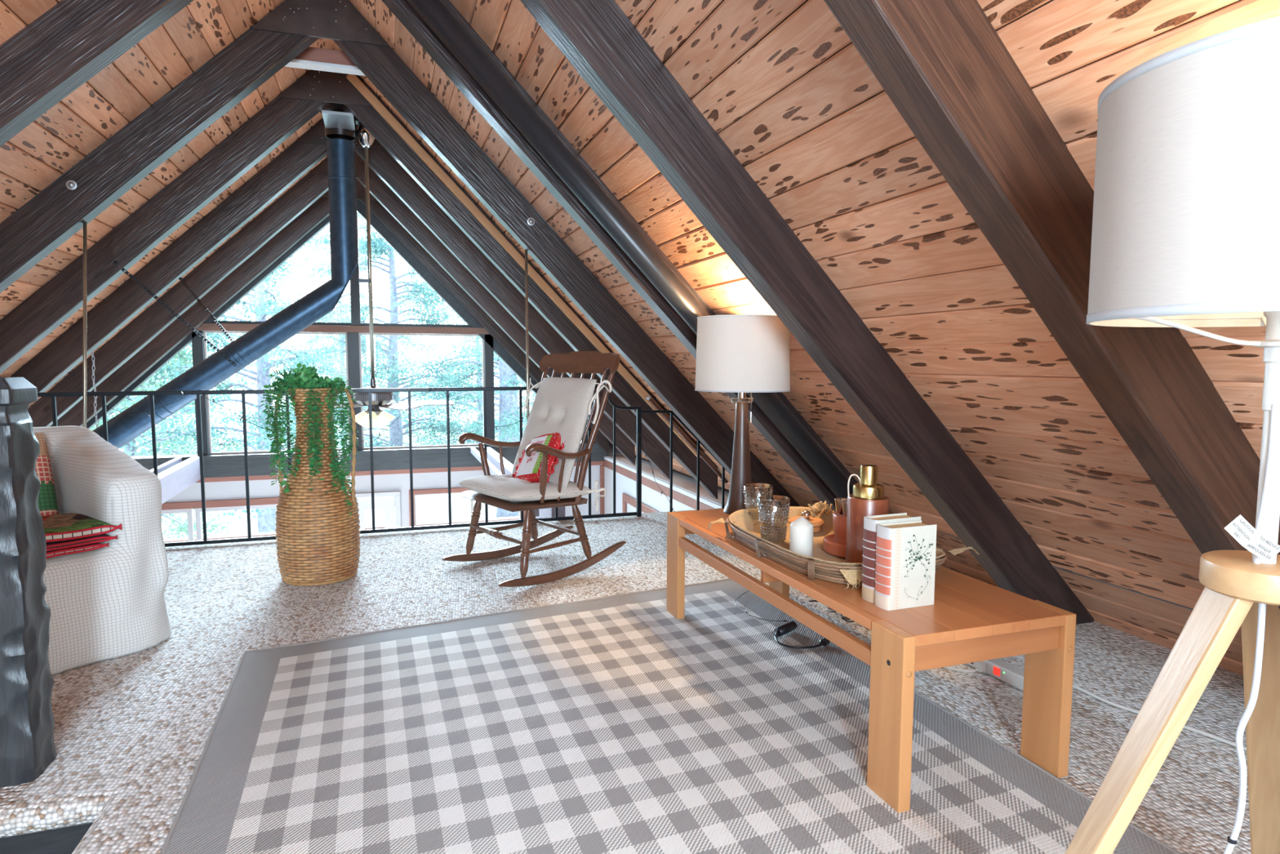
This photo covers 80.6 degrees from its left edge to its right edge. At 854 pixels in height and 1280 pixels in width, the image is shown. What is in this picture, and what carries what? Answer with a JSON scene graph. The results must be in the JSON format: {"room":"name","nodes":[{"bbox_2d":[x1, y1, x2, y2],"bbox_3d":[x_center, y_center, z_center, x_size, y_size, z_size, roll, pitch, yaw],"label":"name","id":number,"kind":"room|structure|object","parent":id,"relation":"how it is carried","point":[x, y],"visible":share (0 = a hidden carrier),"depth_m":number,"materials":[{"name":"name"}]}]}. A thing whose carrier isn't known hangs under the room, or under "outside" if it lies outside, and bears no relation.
{"room":"attic loft","nodes":[
{"label":"attic loft","id":0,"kind":"room"},
{"bbox_2d":[87,394,128,413],"bbox_3d":[-3.055,-0.134,4.341,0.190,0.106,0.027,-2,5,-19],"label":"string lights","id":1,"kind":"object","parent":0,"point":[87,394],"depth_m":4.34,"materials":[{"name":"black plastic"}]},
{"bbox_2d":[82,199,622,527],"bbox_3d":[-3.345,-0.068,8.871,7.277,6.032,0.420,-2,5,-19],"label":"wall","id":2,"kind":"structure","parent":0,"point":[224,481],"depth_m":8.72,"materials":[{"name":"white paint"}]},
{"bbox_2d":[150,456,200,504],"bbox_3d":[-4.229,0.604,6.291,0.240,0.235,3.990,-2,5,-19],"label":"trim","id":3,"kind":"structure","parent":2,"relation":"attached to","point":[175,475],"depth_m":7.37,"materials":[{"name":"white paint"}]},
{"bbox_2d":[161,508,194,541],"bbox_3d":[-5.406,1.603,8.240,0.970,1.403,0.030,-2,5,-19],"label":"window","id":4,"kind":"structure","parent":2,"relation":"in","point":[189,511],"depth_m":8.32,"materials":[{"name":"white paint"}]},
{"bbox_2d":[195,503,277,540],"bbox_3d":[-4.483,1.578,8.553,0.920,1.403,0.030,-2,5,-19],"label":"window","id":5,"kind":"structure","parent":2,"relation":"in","point":[197,511],"depth_m":8.40,"materials":[{"name":"white paint"}]},
{"bbox_2d":[203,330,350,454],"bbox_3d":[-4.067,-0.390,8.523,1.460,1.360,0.030,-2,5,-19],"label":"window","id":6,"kind":"structure","parent":2,"relation":"in","point":[205,332],"depth_m":8.38,"materials":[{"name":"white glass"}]},
{"bbox_2d":[355,490,400,529],"bbox_3d":[-3.140,1.854,9.008,0.580,2.180,0.110,-2,5,-19],"label":"door","id":7,"kind":"structure","parent":2,"relation":"in","point":[385,500],"depth_m":8.95,"materials":[{"name":"white paint"}]},
{"bbox_2d":[358,333,484,449],"bbox_3d":[-2.581,-0.430,9.027,1.430,1.360,0.030,-2,5,-19],"label":"window","id":8,"kind":"structure","parent":2,"relation":"in","point":[359,334],"depth_m":8.97,"materials":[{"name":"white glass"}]},
{"bbox_2d":[413,492,520,526],"bbox_3d":[-2.116,1.499,9.354,1.290,1.430,0.030,-2,5,-19],"label":"trim","id":9,"kind":"structure","parent":2,"relation":"in","point":[452,492],"depth_m":9.11,"materials":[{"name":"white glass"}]},
{"bbox_2d":[470,446,564,518],"bbox_3d":[-1.294,0.523,7.286,0.240,0.235,3.990,-2,5,-19],"label":"trim","id":10,"kind":"structure","parent":2,"relation":"attached to","point":[493,457],"depth_m":7.45,"materials":[{"name":"white paint"}]},
{"bbox_2d":[0,505,1251,853],"bbox_3d":[-0.916,1.137,1.547,6.801,0.303,7.120,-2,5,-19],"label":"floor","id":11,"kind":"structure","parent":0,"point":[131,731],"depth_m":2.68,"materials":[{"name":"carpet"}]},
{"bbox_2d":[0,377,57,786],"bbox_3d":[-1.712,0.407,2.015,0.175,1.075,0.175,-2,5,-19],"label":"newel post","id":12,"kind":"object","parent":11,"relation":"on","point":[27,720],"visible":1,"depth_m":1.99,"materials":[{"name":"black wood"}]},
{"bbox_2d":[32,425,172,675],"bbox_3d":[-2.424,0.436,2.881,0.832,0.859,0.935,4,6,37],"label":"armchair","id":13,"kind":"object","parent":11,"relation":"on","point":[105,602],"visible":0.73,"depth_m":2.87,"materials":[{"name":"white fabric"}]},
{"bbox_2d":[34,432,58,515],"bbox_3d":[-2.520,0.246,2.902,0.192,0.420,0.440,4,6,36],"label":"patchwork pillow","id":14,"kind":"object","parent":13,"relation":"on","point":[47,503],"visible":0.23,"depth_m":3.03,"materials":[{"name":"multicoloured fabric"}]},
{"bbox_2d":[41,512,121,558],"bbox_3d":[-2.269,0.407,2.743,0.415,0.105,0.541,4,6,37],"label":"quilt","id":15,"kind":"object","parent":13,"relation":"on","point":[65,534],"visible":0.59,"depth_m":2.76,"materials":[{"name":"red fabric"}]},
{"bbox_2d":[274,386,360,586],"bbox_3d":[-1.666,0.287,3.894,0.405,0.992,0.404,-1,5,-16],"label":"wicker vase","id":16,"kind":"object","parent":11,"relation":"on","point":[317,542],"visible":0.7,"depth_m":3.77,"materials":[{"name":"wicker"}]},
{"bbox_2d":[260,363,359,518],"bbox_3d":[-1.663,0.079,3.867,0.403,0.809,0.418,3,6,26],"label":"trailing plant","id":17,"kind":"object","parent":16,"relation":"in","point":[304,377],"visible":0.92,"depth_m":3.76,"materials":[{"name":"green plant"}]},
{"bbox_2d":[37,385,730,546],"bbox_3d":[-1.827,0.225,4.824,5.625,0.951,0.032,-2,5,-19],"label":"loft railing","id":18,"kind":"object","parent":11,"relation":"on","point":[53,394],"visible":0.62,"depth_m":4.90,"materials":[{"name":"black metal"}]},
{"bbox_2d":[133,390,197,416],"bbox_3d":[-2.782,-0.140,4.434,0.330,0.145,0.027,-2,5,-19],"label":"string lights","id":19,"kind":"object","parent":18,"relation":"attached to","point":[175,402],"depth_m":4.43,"materials":[{"name":"black plastic"}]},
{"bbox_2d":[201,390,264,428],"bbox_3d":[-2.448,-0.105,4.551,0.324,0.232,0.027,-2,5,-19],"label":"string lights","id":20,"kind":"object","parent":18,"relation":"attached to","point":[202,390],"depth_m":4.53,"materials":[{"name":"black plastic"}]},
{"bbox_2d":[359,424,391,443],"bbox_3d":[-1.692,0.043,4.826,0.189,0.111,0.040,-2,5,-19],"label":"string lights","id":21,"kind":"object","parent":18,"relation":"attached to","point":[390,424],"depth_m":4.83,"materials":[{"name":"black plastic"}]},
{"bbox_2d":[405,387,435,410],"bbox_3d":[-1.423,-0.182,4.898,0.186,0.140,0.040,-2,5,-19],"label":"string lights","id":22,"kind":"object","parent":18,"relation":"attached to","point":[428,388],"depth_m":4.89,"materials":[{"name":"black plastic"}]},
{"bbox_2d":[443,390,502,430],"bbox_3d":[-1.108,-0.111,5.012,0.378,0.266,0.040,-2,5,-19],"label":"string lights","id":23,"kind":"object","parent":18,"relation":"attached to","point":[453,407],"depth_m":5.00,"materials":[{"name":"black plastic"}]},
{"bbox_2d":[441,351,626,586],"bbox_3d":[-0.562,0.177,4.096,0.815,1.177,0.776,-4,6,-40],"label":"rocking chair","id":24,"kind":"object","parent":11,"relation":"on","point":[574,362],"visible":0.82,"depth_m":4.01,"materials":[{"name":"brown wood"}]},
{"bbox_2d":[457,474,606,511],"bbox_3d":[-0.585,0.356,4.041,0.531,0.171,0.660,-4,6,-40],"label":"seat cushion","id":25,"kind":"object","parent":24,"relation":"on","point":[504,486],"visible":0.8,"depth_m":3.88,"materials":[{"name":"fabric"}]},
{"bbox_2d":[511,432,565,482],"bbox_3d":[-0.543,0.162,4.072,0.233,0.351,0.400,-5,7,-44],"label":"throw pillow","id":26,"kind":"object","parent":25,"relation":"on","point":[528,468],"visible":0.61,"depth_m":4.02,"materials":[{"name":"red fabric"}]},
{"bbox_2d":[511,377,612,488],"bbox_3d":[-0.478,0.026,4.152,0.253,0.590,0.792,-4,6,-39],"label":"cushion","id":27,"kind":"object","parent":24,"relation":"attached to","point":[561,405],"visible":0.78,"depth_m":4.07,"materials":[{"name":"fabric"}]},
{"bbox_2d":[608,417,674,511],"bbox_3d":[0.158,0.290,5.398,0.741,0.712,0.212,1,5,10],"label":"string lights","id":28,"kind":"object","parent":11,"relation":"on","point":[608,418],"visible":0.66,"depth_m":5.44,"materials":[{"name":"black plastic"}]},
{"bbox_2d":[160,577,1181,853],"bbox_3d":[-0.006,0.952,1.905,2.230,0.021,3.444,-2,5,-19],"label":"rug","id":29,"kind":"object","parent":11,"relation":"on","point":[616,723],"visible":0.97,"depth_m":2.14,"materials":[{"name":"grey fabric"}]},
{"bbox_2d":[734,590,798,626],"bbox_3d":[0.525,0.810,3.391,0.157,0.009,0.517,-1,5,-14],"label":"cable","id":30,"kind":"object","parent":29,"relation":"on","point":[748,590],"visible":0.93,"depth_m":3.28,"materials":[{"name":"black plastic"}]},
{"bbox_2d":[774,620,830,648],"bbox_3d":[0.634,0.833,3.003,0.212,0.038,0.186,5,7,43],"label":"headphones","id":31,"kind":"object","parent":29,"relation":"on","point":[786,628],"visible":0.99,"depth_m":3.04,"materials":[{"name":"black plastic"}]},
{"bbox_2d":[666,505,1076,812],"bbox_3d":[0.639,0.662,2.694,0.551,0.451,1.618,-2,5,-19],"label":"coffee table","id":32,"kind":"object","parent":29,"relation":"on","point":[970,620],"visible":0.81,"depth_m":2.02,"materials":[{"name":"brown wood"}]},
{"bbox_2d":[694,314,791,514],"bbox_3d":[0.447,-0.049,3.313,0.416,0.857,0.416,-2,5,-19],"label":"table lamp","id":33,"kind":"object","parent":32,"relation":"on","point":[741,354],"visible":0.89,"depth_m":3.13,"materials":[{"name":"white fabric"}]},
{"bbox_2d":[707,500,979,588],"bbox_3d":[0.650,0.386,2.647,0.564,0.116,0.896,-2,5,-25],"label":"rattan tray","id":34,"kind":"object","parent":32,"relation":"on","point":[824,566],"visible":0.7,"depth_m":2.63,"materials":[{"name":"brown wicker"}]},
{"bbox_2d":[743,483,773,521],"bbox_3d":[0.472,0.314,3.025,0.118,0.161,0.116,-2,5,-19],"label":"tumbler","id":35,"kind":"object","parent":34,"relation":"on","point":[747,489],"visible":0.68,"depth_m":3.00,"materials":[{"name":"clear glass"}]},
{"bbox_2d":[757,494,790,543],"bbox_3d":[0.487,0.337,2.751,0.118,0.161,0.116,-2,5,-19],"label":"tumbler","id":36,"kind":"object","parent":34,"relation":"on","point":[785,503],"visible":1,"depth_m":2.73,"materials":[{"name":"clear glass"}]},
{"bbox_2d":[789,514,813,556],"bbox_3d":[0.537,0.364,2.511,0.076,0.149,0.076,-2,5,-19],"label":"pillar candle","id":37,"kind":"object","parent":34,"relation":"on","point":[801,542],"visible":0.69,"depth_m":2.48,"materials":[{"name":"beige wax"}]},
{"bbox_2d":[788,510,824,533],"bbox_3d":[0.647,0.363,2.935,0.136,0.079,0.136,-2,5,-19],"label":"box","id":38,"kind":"object","parent":34,"relation":"on","point":[817,522],"visible":0.48,"depth_m":2.92,"materials":[{"name":"brown wood"}]},
{"bbox_2d":[822,511,846,557],"bbox_3d":[0.739,0.365,2.601,0.208,0.133,0.208,-2,5,-19],"label":"candle holder","id":39,"kind":"object","parent":34,"relation":"on","point":[834,544],"visible":0.31,"depth_m":2.56,"materials":[{"name":"ceramic"}]},
{"bbox_2d":[834,497,847,515],"bbox_3d":[0.701,0.280,2.620,0.052,0.062,0.052,-2,5,-19],"label":"metal cup","id":40,"kind":"object","parent":39,"relation":"on","point":[838,504],"visible":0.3,"depth_m":2.60,"materials":[{"name":"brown metal"}]},
{"bbox_2d":[841,500,847,516],"bbox_3d":[0.711,0.285,2.563,0.052,0.062,0.052,-2,5,-19],"label":"metal cup","id":41,"kind":"object","parent":39,"relation":"on","point":[844,502],"visible":0.23,"depth_m":2.55,"materials":[{"name":"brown metal"}]},
{"bbox_2d":[845,464,888,562],"bbox_3d":[0.716,0.285,2.374,0.126,0.332,0.126,-2,5,-19],"label":"bottle","id":42,"kind":"object","parent":34,"relation":"on","point":[868,498],"visible":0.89,"depth_m":2.34,"materials":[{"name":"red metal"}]},
{"bbox_2d":[861,512,920,602],"bbox_3d":[0.707,0.368,2.134,0.160,0.232,0.062,-2,5,-22],"label":"book","id":43,"kind":"object","parent":32,"relation":"on","point":[870,522],"visible":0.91,"depth_m":2.10,"materials":[{"name":"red paper"}]},
{"bbox_2d":[874,520,937,610],"bbox_3d":[0.724,0.377,2.070,0.160,0.224,0.064,-2,5,-20],"label":"book","id":44,"kind":"object","parent":32,"relation":"on","point":[905,562],"visible":1,"depth_m":2.04,"materials":[{"name":"paper"}]},
{"bbox_2d":[1064,16,1279,853],"bbox_3d":[1.190,0.247,1.333,1.270,1.531,1.163,1,5,9],"label":"floor lamp","id":45,"kind":"object","parent":29,"relation":"on","point":[1185,234],"depth_m":1.06,"materials":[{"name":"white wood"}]},
{"bbox_2d":[808,600,870,630],"bbox_3d":[0.990,0.817,3.220,0.270,0.039,0.720,-2,5,-19],"label":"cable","id":46,"kind":"object","parent":11,"relation":"on","point":[833,611],"visible":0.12,"depth_m":3.25,"materials":[{"name":"black plastic"}]},
{"bbox_2d":[945,658,1024,690],"bbox_3d":[1.211,0.862,2.717,0.172,0.051,0.430,-2,5,-22],"label":"power strip","id":47,"kind":"object","parent":11,"relation":"on","point":[1013,675],"visible":0.56,"depth_m":2.66,"materials":[{"name":"white plastic"}]},
{"bbox_2d":[993,666,999,675],"bbox_3d":[1.261,0.863,2.669,0.004,0.028,0.028,-2,5,-22],"label":"switch","id":48,"kind":"object","parent":47,"relation":"attached to","point":[996,670],"depth_m":2.67,"materials":[{"name":"red plastic"}]},
{"bbox_2d":[1072,684,1246,751],"bbox_3d":[1.629,0.913,2.357,0.128,0.015,0.866,-4,6,-40],"label":"cable","id":49,"kind":"object","parent":11,"relation":"on","point":[1079,688],"visible":0.41,"depth_m":2.41,"materials":[{"name":"white plastic"}]},
{"bbox_2d":[0,0,1279,675],"bbox_3d":[-1.554,-0.710,3.495,6.864,3.584,11.710,-2,5,-19],"label":"ceiling","id":50,"kind":"structure","parent":0,"point":[907,186],"depth_m":2.85,"materials":[{"name":"brown wood"}]},
{"bbox_2d":[66,180,77,190],"bbox_3d":[-2.917,-1.241,3.871,0.048,0.048,0.014,-2,5,-19],"label":"washer","id":51,"kind":"object","parent":50,"relation":"attached to","point":[70,184],"visible":1,"depth_m":3.87,"materials":[{"name":"metal"}]},
{"bbox_2d":[83,221,87,427],"bbox_3d":[-2.963,-0.156,4.022,0.124,1.846,0.035,-2,5,-19],"label":"rod","id":52,"kind":"object","parent":50,"relation":"hanging from","point":[85,224],"visible":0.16,"depth_m":3.99,"materials":[{"name":"gold metal"}]},
{"bbox_2d":[91,351,98,427],"bbox_3d":[-4.281,0.022,5.952,0.021,1.237,0.025,3,6,34],"label":"hanging chain","id":53,"kind":"object","parent":50,"relation":"hanging from","point":[92,353],"visible":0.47,"depth_m":5.92,"materials":[{"name":"metal"}]},
{"bbox_2d":[113,261,236,366],"bbox_3d":[-3.199,-0.761,5.243,0.019,0.686,0.772,3,6,34],"label":"strap","id":54,"kind":"object","parent":50,"relation":"hanging from","point":[115,263],"visible":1,"depth_m":5.22,"materials":[{"name":"black metal"}]},
{"bbox_2d":[178,277,234,342],"bbox_3d":[-3.341,-0.886,5.854,0.716,0.576,0.020,3,6,28],"label":"strap","id":55,"kind":"object","parent":50,"relation":"hanging from","point":[180,278],"visible":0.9,"depth_m":5.87,"materials":[{"name":"black metal"}]},
{"bbox_2d":[92,102,370,448],"bbox_3d":[-3.518,-0.799,5.494,2.949,3.410,0.280,-2,5,-19],"label":"pipe","id":56,"kind":"object","parent":50,"relation":"attached to","point":[123,428],"visible":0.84,"depth_m":5.70,"materials":[{"name":"black metal"}]},
{"bbox_2d":[333,118,454,427],"bbox_3d":[-2.121,-1.242,6.000,1.227,2.489,1.224,-2,5,-19],"label":"ceiling fan","id":57,"kind":"object","parent":50,"relation":"hanging from","point":[379,399],"visible":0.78,"depth_m":5.96,"materials":[{"name":"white metal"}]},
{"bbox_2d":[524,248,531,536],"bbox_3d":[-0.711,-0.203,4.786,0.036,1.815,0.035,-2,5,-19],"label":"rod","id":58,"kind":"object","parent":50,"relation":"hanging from","point":[526,250],"visible":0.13,"depth_m":4.74,"materials":[{"name":"gold metal"}]},
{"bbox_2d":[527,217,534,225],"bbox_3d":[-0.668,-1.262,4.636,0.048,0.048,0.014,-2,5,-19],"label":"washer","id":59,"kind":"object","parent":50,"relation":"attached to","point":[531,221],"visible":1,"depth_m":4.63,"materials":[{"name":"metal"}]},
{"bbox_2d":[406,0,853,497],"bbox_3d":[0.123,-0.687,3.576,2.700,2.786,0.110,-2,5,-19],"label":"ceiling beam","id":60,"kind":"structure","parent":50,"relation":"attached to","point":[434,13],"depth_m":3.39,"materials":[{"name":"black wood"}]},
{"bbox_2d":[645,395,728,484],"bbox_3d":[0.377,0.105,5.916,0.699,0.721,0.038,-2,5,-19],"label":"handrail","id":61,"kind":"object","parent":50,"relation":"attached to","point":[648,397],"visible":1,"depth_m":5.90,"materials":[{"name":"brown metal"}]},
{"bbox_2d":[604,455,724,513],"bbox_3d":[0.233,1.993,7.824,0.001,2.920,4.640,-2,5,-19],"label":"wall","id":62,"kind":"structure","parent":0,"point":[651,497],"depth_m":8.73,"materials":[{"name":"white paint"}]},
{"bbox_2d":[600,465,658,514],"bbox_3d":[-0.157,1.770,8.880,0.050,2.380,2.160,-2,5,-19],"label":"trim","id":63,"kind":"structure","parent":62,"relation":"attached to","point":[626,499],"depth_m":8.90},
{"bbox_2d":[602,454,757,509],"bbox_3d":[0.369,0.600,7.855,0.390,0.130,4.240,-2,5,-19],"label":"trim","id":64,"kind":"structure","parent":62,"relation":"attached to","point":[689,499],"depth_m":7.72,"materials":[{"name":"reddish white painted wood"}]},
{"label":"outside","id":65,"kind":"structure","parent":0,"visible":0},
{"bbox_2d":[109,390,534,538],"bbox_3d":[-14.561,-0.101,42.944,80.000,1.502,70.000,-2,5,-19],"label":"ground","id":66,"kind":"structure","parent":65,"point":[428,508],"depth_m":21.02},
{"bbox_2d":[89,333,257,538],"bbox_3d":[-10.471,-0.343,15.426,5.798,6.230,6.315,-1,5,-9],"label":"leafy tree","id":67,"kind":"object","parent":66,"relation":"on","point":[184,526],"visible":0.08,"depth_m":15.38,"materials":[{"name":"green plant"}]},
{"bbox_2d":[106,346,253,456],"bbox_3d":[-15.392,-1.327,23.317,6.463,6.824,7.761,-4,6,-39],"label":"young tree","id":68,"kind":"object","parent":66,"relation":"on","point":[211,417],"visible":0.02,"depth_m":23.34,"materials":[{"name":"green plant"}]},
{"bbox_2d":[112,229,400,532],"bbox_3d":[-8.080,-1.367,15.489,6.228,8.307,6.904,-1,5,-11],"label":"pine tree","id":69,"kind":"object","parent":66,"relation":"on","point":[266,517],"visible":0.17,"depth_m":14.95,"materials":[{"name":"green plant"}]},
{"bbox_2d":[228,286,469,450],"bbox_3d":[-9.204,-1.253,24.274,7.366,6.534,6.334,4,6,38],"label":"young tree","id":70,"kind":"object","parent":66,"relation":"on","point":[363,295],"visible":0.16,"depth_m":24.11,"materials":[{"name":"green plant"}]},
{"bbox_2d":[284,213,519,506],"bbox_3d":[-7.108,-2.151,21.091,6.680,8.865,5.972,3,6,32],"label":"pine tree","id":71,"kind":"object","parent":66,"relation":"on","point":[396,439],"visible":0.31,"depth_m":20.40,"materials":[{"name":"green plant"}]},
{"bbox_2d":[387,306,533,445],"bbox_3d":[-5.806,-1.607,26.418,5.814,6.868,6.950,-3,6,-35],"label":"young tree","id":72,"kind":"object","parent":66,"relation":"on","point":[480,411],"visible":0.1,"depth_m":25.94,"materials":[{"name":"green plant"}]},
{"bbox_2d":[376,284,582,517],"bbox_3d":[-3.506,-2.320,19.394,7.159,9.551,5.696,1,5,10],"label":"pine tree","id":73,"kind":"object","parent":66,"relation":"on","point":[508,405],"visible":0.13,"depth_m":19.20,"materials":[{"name":"green plant"}]},
{"bbox_3d":[-3.436,2.680,10.353,10.000,0.100,2.100,-2,5,-19],"label":"deck","id":74,"kind":"object","parent":66,"relation":"on","visible":0},
{"bbox_2d":[163,515,519,542],"bbox_3d":[-3.739,1.979,11.195,9.004,1.050,0.160,-2,5,-19],"label":"deck railing","id":75,"kind":"object","parent":74,"relation":"on","point":[515,517],"visible":0.02,"depth_m":11.00,"materials":[{"name":"metal"}]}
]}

